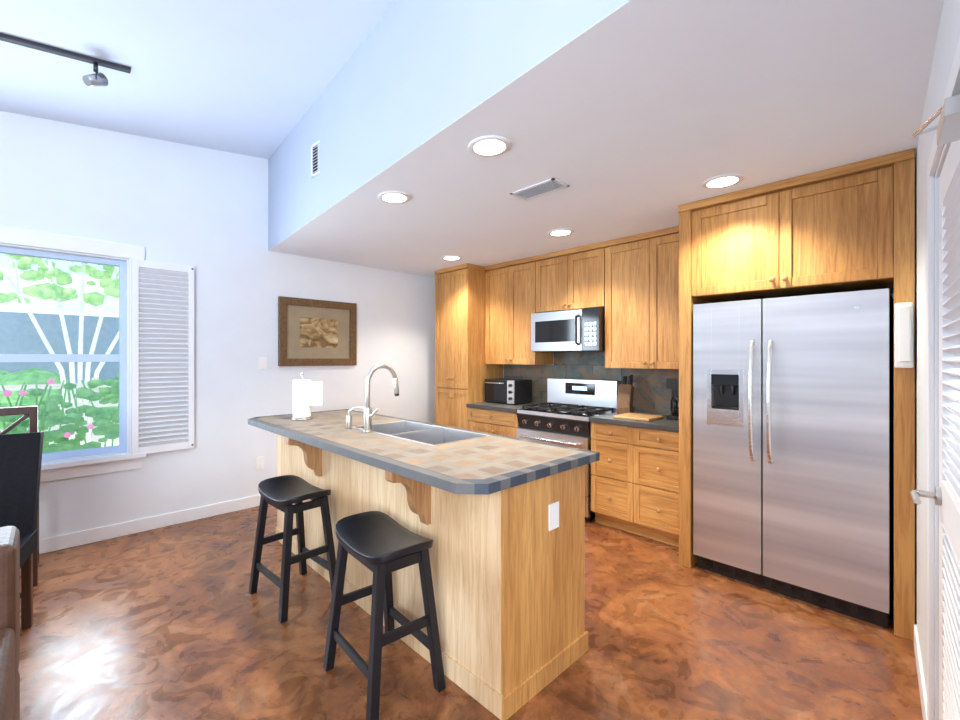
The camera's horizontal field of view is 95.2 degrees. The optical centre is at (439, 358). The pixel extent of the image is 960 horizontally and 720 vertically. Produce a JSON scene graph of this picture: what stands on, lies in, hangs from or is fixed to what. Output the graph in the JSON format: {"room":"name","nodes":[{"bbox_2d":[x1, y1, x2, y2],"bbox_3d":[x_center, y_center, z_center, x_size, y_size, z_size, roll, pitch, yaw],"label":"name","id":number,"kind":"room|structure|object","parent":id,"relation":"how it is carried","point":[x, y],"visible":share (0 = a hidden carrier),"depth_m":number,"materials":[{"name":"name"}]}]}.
{"room":"kitchen","nodes":[
{"label":"kitchen","id":0,"kind":"room"},
{"bbox_2d":[0,111,435,538],"bbox_3d":[-2.746,-0.530,3.420,8.050,3.900,0.160,0,0,-42],"label":"wall","id":1,"kind":"structure","parent":0,"point":[202,212],"depth_m":3.92,"materials":[{"name":"white paint"}]},
{"bbox_2d":[0,227,145,481],"bbox_3d":[-2.950,-0.005,3.198,1.310,1.810,0.220,0,0,-42],"label":"window","id":2,"kind":"structure","parent":1,"relation":"in","point":[24,239],"depth_m":3.37,"materials":[{"name":"white paint"}]},
{"bbox_2d":[39,495,260,553],"bbox_3d":[-2.725,1.367,3.322,7.550,0.105,0.014,0,0,-42],"label":"baseboard","id":3,"kind":"structure","parent":1,"relation":"attached to","point":[60,542],"depth_m":3.57,"materials":[{"name":"white paint"}]},
{"bbox_2d":[131,259,193,453],"bbox_3d":[-2.306,-0.007,3.651,0.445,1.575,0.040,0,0,-42],"label":"window shutter","id":4,"kind":"object","parent":1,"relation":"attached to","point":[145,267],"visible":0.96,"depth_m":3.64,"materials":[{"name":"white paint"}]},
{"bbox_2d":[256,456,263,469],"bbox_3d":[-1.731,1.010,4.209,0.075,0.120,0.010,0,0,-42],"label":"outlet","id":5,"kind":"object","parent":1,"relation":"attached to","point":[259,462],"visible":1,"depth_m":4.21,"materials":[{"name":"white paint"}]},
{"bbox_2d":[259,357,266,368],"bbox_3d":[-1.710,0.048,4.227,0.075,0.120,0.011,0,0,-42],"label":"switch plate","id":6,"kind":"object","parent":1,"relation":"attached to","point":[262,362],"visible":1,"depth_m":4.22,"materials":[{"name":"white plastic"}]},
{"bbox_2d":[278,296,356,365],"bbox_3d":[-1.267,-0.265,4.602,0.870,0.690,0.038,0,0,-42],"label":"picture frame","id":7,"kind":"object","parent":1,"relation":"attached to","point":[312,332],"visible":1,"depth_m":4.58,"materials":[{"name":"brown wood"}]},
{"bbox_2d":[18,504,922,719],"bbox_3d":[-0.398,1.480,0.784,8.050,0.120,7.300,0,0,-42],"label":"floor","id":8,"kind":"structure","parent":0,"point":[179,621],"depth_m":2.14,"materials":[{"name":"concrete"}]},
{"bbox_2d":[0,526,19,719],"bbox_3d":[-1.878,0.980,0.323,2.225,0.880,1.020,0,0,-42],"label":"sofa","id":9,"kind":"object","parent":8,"relation":"on","point":[9,620],"visible":1,"depth_m":1.25,"materials":[{"name":"brown leather"}]},
{"bbox_2d":[0,406,38,585],"bbox_3d":[-2.823,0.860,2.748,0.440,1.120,0.440,0,0,-42],"label":"dining chair","id":10,"kind":"object","parent":8,"relation":"on","point":[31,412],"visible":0.33,"depth_m":2.71,"materials":[{"name":"brown wood"}]},
{"bbox_2d":[0,432,43,628],"bbox_3d":[-2.273,0.910,2.067,0.490,1.019,0.542,0,0,-30],"label":"dining chair","id":11,"kind":"object","parent":8,"relation":"on","point":[20,462],"visible":0.79,"depth_m":2.30,"materials":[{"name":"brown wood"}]},
{"bbox_2d":[248,475,335,622],"bbox_3d":[-0.876,1.089,2.622,0.367,0.667,0.469,0,0,-45],"label":"stool","id":12,"kind":"object","parent":8,"relation":"on","point":[284,493],"visible":0.96,"depth_m":2.57,"materials":[{"name":"black paint"}]},
{"bbox_2d":[323,511,445,719],"bbox_3d":[-0.256,1.089,1.941,0.367,0.667,0.469,0,0,-38],"label":"stool","id":13,"kind":"object","parent":8,"relation":"on","point":[382,546],"visible":1,"depth_m":1.87,"materials":[{"name":"black paint"}]},
{"bbox_2d":[249,424,587,719],"bbox_3d":[-0.366,0.958,2.713,0.854,0.925,2.326,0,0,-42],"label":"kitchen island","id":14,"kind":"object","parent":8,"relation":"on","point":[499,520],"depth_m":1.94,"materials":[{"name":"brown wood"}]},
{"bbox_2d":[248,409,599,499],"bbox_3d":[-0.360,0.476,2.723,0.885,0.039,2.416,0,0,-42],"label":"island countertop","id":15,"kind":"structure","parent":14,"relation":"on","point":[489,465],"depth_m":2.08,"materials":[{"name":"beige tile"}]},
{"bbox_2d":[291,373,321,419],"bbox_3d":[-1.010,0.280,3.279,0.205,0.346,0.150,0,0,-42],"label":"paper towel","id":16,"kind":"object","parent":15,"relation":"on","point":[307,394],"visible":1,"depth_m":3.22,"materials":[{"name":"white paper"}]},
{"bbox_2d":[344,406,363,427],"bbox_3d":[-0.547,0.384,2.835,0.111,0.143,0.074,0,0,-42],"label":"faucet","id":17,"kind":"object","parent":15,"relation":"on","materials":[{"name":"silver metal"}]},
{"bbox_2d":[360,364,398,431],"bbox_3d":[-0.339,0.246,2.723,0.265,0.419,0.144,0,0,-42],"label":"faucet","id":18,"kind":"object","parent":15,"relation":"on","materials":[{"name":"silver metal"}]},
{"bbox_2d":[352,420,491,447],"bbox_3d":[-0.141,0.556,2.715,0.445,0.207,0.824,0,0,-42],"label":"sink","id":19,"kind":"object","parent":15,"relation":"in","point":[433,434],"depth_m":2.80,"materials":[{"name":"silver metal"}]},
{"bbox_2d":[435,263,502,429],"bbox_3d":[0.337,0.186,5.223,0.640,2.468,0.550,0,0,-42],"label":"pantry cabinet","id":20,"kind":"object","parent":8,"relation":"on","point":[463,371],"visible":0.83,"depth_m":4.99,"materials":[{"name":"brown wood"}]},
{"bbox_2d":[466,406,518,437],"bbox_3d":[0.765,0.980,4.768,0.606,0.880,0.691,0,0,-42],"label":"base cabinet","id":21,"kind":"object","parent":8,"relation":"on","point":[486,421],"depth_m":4.55,"materials":[{"name":"brown wood"}]},
{"bbox_2d":[466,402,538,413],"bbox_3d":[0.754,0.520,4.758,0.636,0.040,0.691,0,0,-42],"label":"countertop","id":22,"kind":"structure","parent":21,"relation":"on","point":[506,408],"depth_m":4.61,"materials":[{"name":"grey tile"}]},
{"bbox_2d":[485,378,531,404],"bbox_3d":[0.743,0.368,4.874,0.346,0.261,0.430,0,0,-42],"label":"toaster oven","id":23,"kind":"object","parent":22,"relation":"on","point":[509,391],"visible":1,"depth_m":4.75,"materials":[{"name":"black plastic"}]},
{"bbox_2d":[516,378,620,521],"bbox_3d":[1.202,0.818,4.175,0.650,1.205,0.761,0,0,-42],"label":"gas range","id":24,"kind":"object","parent":8,"relation":"on","point":[565,412],"visible":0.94,"depth_m":4.10,"materials":[{"name":"silver metal"}]},
{"bbox_2d":[589,418,629,532],"bbox_3d":[1.632,0.980,3.795,0.606,0.880,0.365,0,0,-42],"label":"base cabinet","id":25,"kind":"object","parent":8,"relation":"on","point":[610,477],"depth_m":3.60,"materials":[{"name":"brown wood"}]},
{"bbox_2d":[630,426,678,546],"bbox_3d":[1.888,0.980,3.507,0.606,0.880,0.405,0,0,-42],"label":"base cabinet","id":26,"kind":"object","parent":8,"relation":"on","point":[635,479],"depth_m":3.34,"materials":[{"name":"brown wood"}]},
{"bbox_2d":[590,412,678,433],"bbox_3d":[1.756,0.520,3.634,0.636,0.040,0.770,0,0,-42],"label":"countertop","id":27,"kind":"structure","parent":26,"relation":"on","point":[660,424],"depth_m":3.45,"materials":[{"name":"grey tile"}]},
{"bbox_2d":[617,375,633,413],"bbox_3d":[1.684,0.326,3.958,0.114,0.346,0.182,0,0,38],"label":"knife block","id":28,"kind":"object","parent":27,"relation":"on","point":[625,398],"visible":1,"depth_m":3.92,"materials":[{"name":"brown wood"}]},
{"bbox_2d":[613,413,663,421],"bbox_3d":[1.651,0.488,3.634,0.300,0.021,0.290,0,0,-42],"label":"cutting board","id":29,"kind":"object","parent":27,"relation":"on","point":[640,417],"visible":0.98,"depth_m":3.58,"materials":[{"name":"brown wood"}]},
{"bbox_2d":[666,378,678,419],"bbox_3d":[1.945,0.335,3.554,0.226,0.329,0.150,0,0,-42],"label":"coffee maker","id":30,"kind":"object","parent":27,"relation":"on","point":[673,384],"visible":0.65,"depth_m":3.53,"materials":[{"name":"black plastic"}]},
{"bbox_2d":[693,288,893,627],"bbox_3d":[2.271,0.530,2.829,0.844,1.780,0.920,0,0,-42],"label":"refrigerator","id":31,"kind":"object","parent":8,"relation":"on","point":[793,446],"visible":1,"depth_m":2.53,"materials":[{"name":"silver metal"}]},
{"bbox_2d":[678,148,914,640],"bbox_3d":[2.307,0.186,2.862,0.840,2.468,1.100,0,0,-42],"label":"enclosure","id":32,"kind":"object","parent":8,"relation":"on","point":[850,227],"visible":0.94,"depth_m":2.50,"materials":[{"name":"brown wood"}]},
{"bbox_2d":[894,302,913,367],"bbox_3d":[2.331,-0.115,2.196,0.046,0.330,0.066,0,0,-42],"label":"intercom","id":33,"kind":"object","parent":32,"relation":"attached to","point":[903,334],"visible":1,"depth_m":2.18,"materials":[{"name":"white plastic"}]},
{"bbox_2d":[0,0,943,277],"bbox_3d":[-0.397,-1.765,0.784,7.650,1.430,6.900,0,0,-42],"label":"ceiling","id":34,"kind":"structure","parent":0,"point":[622,118],"depth_m":2.32,"materials":[{"name":"paint"}]},
{"bbox_2d":[0,33,130,86],"bbox_3d":[-2.655,-1.623,2.056,1.970,0.343,0.103,0,0,-42],"label":"rail","id":35,"kind":"object","parent":34,"relation":"attached to","point":[96,78],"visible":0.98,"depth_m":2.54,"materials":[{"name":"metal"}]},
{"bbox_2d":[311,140,319,177],"bbox_3d":[-0.916,-1.480,3.242,0.150,0.240,0.009,0,0,43],"label":"ceiling vent","id":36,"kind":"object","parent":34,"relation":"in","point":[314,159],"visible":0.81,"depth_m":3.26,"materials":[{"name":"white plastic"}]},
{"bbox_2d":[378,191,410,203],"bbox_3d":[-0.296,-1.044,2.843,0.213,0.009,0.213,0,0,3],"label":"recessed light","id":37,"kind":"object","parent":34,"relation":"in","point":[393,197],"depth_m":2.83,"materials":[{"name":"white paint"}]},
{"bbox_2d":[441,255,461,259],"bbox_3d":[0.121,-1.044,4.554,0.213,0.009,0.213,0,0,3],"label":"recessed light","id":38,"kind":"object","parent":34,"relation":"in","point":[448,257],"depth_m":4.52,"materials":[{"name":"white paint"}]},
{"bbox_2d":[468,135,510,156],"bbox_3d":[0.245,-1.044,2.160,0.213,0.009,0.213,0,0,3],"label":"recessed light","id":39,"kind":"object","parent":34,"relation":"in","point":[490,146],"depth_m":2.15,"materials":[{"name":"white paint"}]},
{"bbox_2d":[510,178,568,200],"bbox_3d":[0.617,-1.046,2.720,0.170,0.009,0.320,0,0,-42],"label":"ceiling vent","id":40,"kind":"object","parent":34,"relation":"in","point":[551,185],"visible":1,"depth_m":2.71,"materials":[{"name":"white plastic"}]},
{"bbox_2d":[547,228,573,236],"bbox_3d":[1.003,-1.044,3.639,0.213,0.009,0.213,0,0,3],"label":"recessed light","id":41,"kind":"object","parent":34,"relation":"in","point":[556,232],"depth_m":3.62,"materials":[{"name":"white paint"}]},
{"bbox_2d":[701,174,743,188],"bbox_3d":[1.672,-1.044,2.588,0.213,0.009,0.213,0,0,3],"label":"recessed light","id":42,"kind":"object","parent":34,"relation":"in","point":[726,180],"depth_m":2.58,"materials":[{"name":"white paint"}]},
{"bbox_2d":[503,0,959,591],"bbox_3d":[2.536,-0.530,3.392,0.200,3.900,6.870,0,0,-42],"label":"wall","id":43,"kind":"structure","parent":0,"point":[948,35],"depth_m":1.86,"materials":[{"name":"white paint"}]},
{"bbox_2d":[485,256,552,364],"bbox_3d":[0.870,-0.489,4.860,0.326,1.118,0.689,0,0,-42],"label":"upper cabinet","id":44,"kind":"object","parent":43,"relation":"attached to","point":[511,286],"depth_m":4.72,"materials":[{"name":"brown wood"}]},
{"bbox_2d":[537,241,604,312],"bbox_3d":[1.350,-0.756,4.321,0.326,0.583,0.745,0,0,-42],"label":"upper cabinet","id":45,"kind":"object","parent":43,"relation":"attached to","point":[572,278],"depth_m":4.17,"materials":[{"name":"brown wood"}]},
{"bbox_2d":[531,307,604,351],"bbox_3d":[1.303,-0.258,4.278,0.455,0.394,0.739,0,0,-42],"label":"microwave","id":46,"kind":"object","parent":45,"relation":"attached to","point":[579,330],"visible":0.96,"depth_m":4.11,"materials":[{"name":"silver metal"}]},
{"bbox_2d":[504,352,678,414],"bbox_3d":[1.505,0.218,4.396,0.002,0.561,2.232,0,0,-42],"label":"tile backsplash","id":47,"kind":"structure","parent":43,"relation":"attached to","point":[652,394],"depth_m":4.33,"materials":[{"name":"tile"}]},
{"bbox_2d":[601,226,678,368],"bbox_3d":[1.862,-0.479,3.747,0.326,1.138,0.784,0,0,-42],"label":"upper cabinet","id":48,"kind":"object","parent":43,"relation":"attached to","point":[630,284],"depth_m":3.67,"materials":[{"name":"brown wood"}]},
{"bbox_2d":[914,624,926,719],"bbox_3d":[2.037,1.367,1.849,0.879,0.105,0.061,0,0,-42],"label":"baseboard","id":49,"kind":"structure","parent":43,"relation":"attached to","point":[920,671],"depth_m":1.86,"materials":[{"name":"white paint"}]},
{"bbox_2d":[910,36,959,719],"bbox_3d":[1.400,0.367,1.170,0.969,2.104,0.190,0,0,-45],"label":"louvered door","id":50,"kind":"structure","parent":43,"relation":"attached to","point":[941,494],"depth_m":1.38,"materials":[{"name":"white paint"}]},
{"label":"outside","id":51,"kind":"structure","parent":0,"visible":0},
{"bbox_2d":[49,435,118,446],"bbox_3d":[-17.211,1.820,17.814,30.000,0.100,40.500,0,0,-42],"label":"ground","id":52,"kind":"structure","parent":51,"point":[109,441],"depth_m":9.16,"materials":[{"name":"white"}]},
{"bbox_2d":[0,368,118,452],"bbox_3d":[-7.408,1.334,7.121,17.235,2.376,9.644,0,0,-42],"label":"bushes","id":53,"kind":"object","parent":52,"relation":"on","point":[50,405],"depth_m":5.00,"materials":[{"name":"green plant"}]},
{"bbox_2d":[0,267,118,441],"bbox_3d":[-12.784,-0.480,9.838,23.000,4.500,13.700,0,0,-42],"label":"house","id":54,"kind":"structure","parent":52,"relation":"on","point":[57,324],"depth_m":11.23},
{"bbox_2d":[0,254,118,441],"bbox_3d":[-9.288,-1.794,8.070,12.972,7.142,5.919,0,0,-42],"label":"trees","id":55,"kind":"object","parent":52,"relation":"on","point":[64,280],"depth_m":9.30,"materials":[{"name":"green plant"}]}
]}

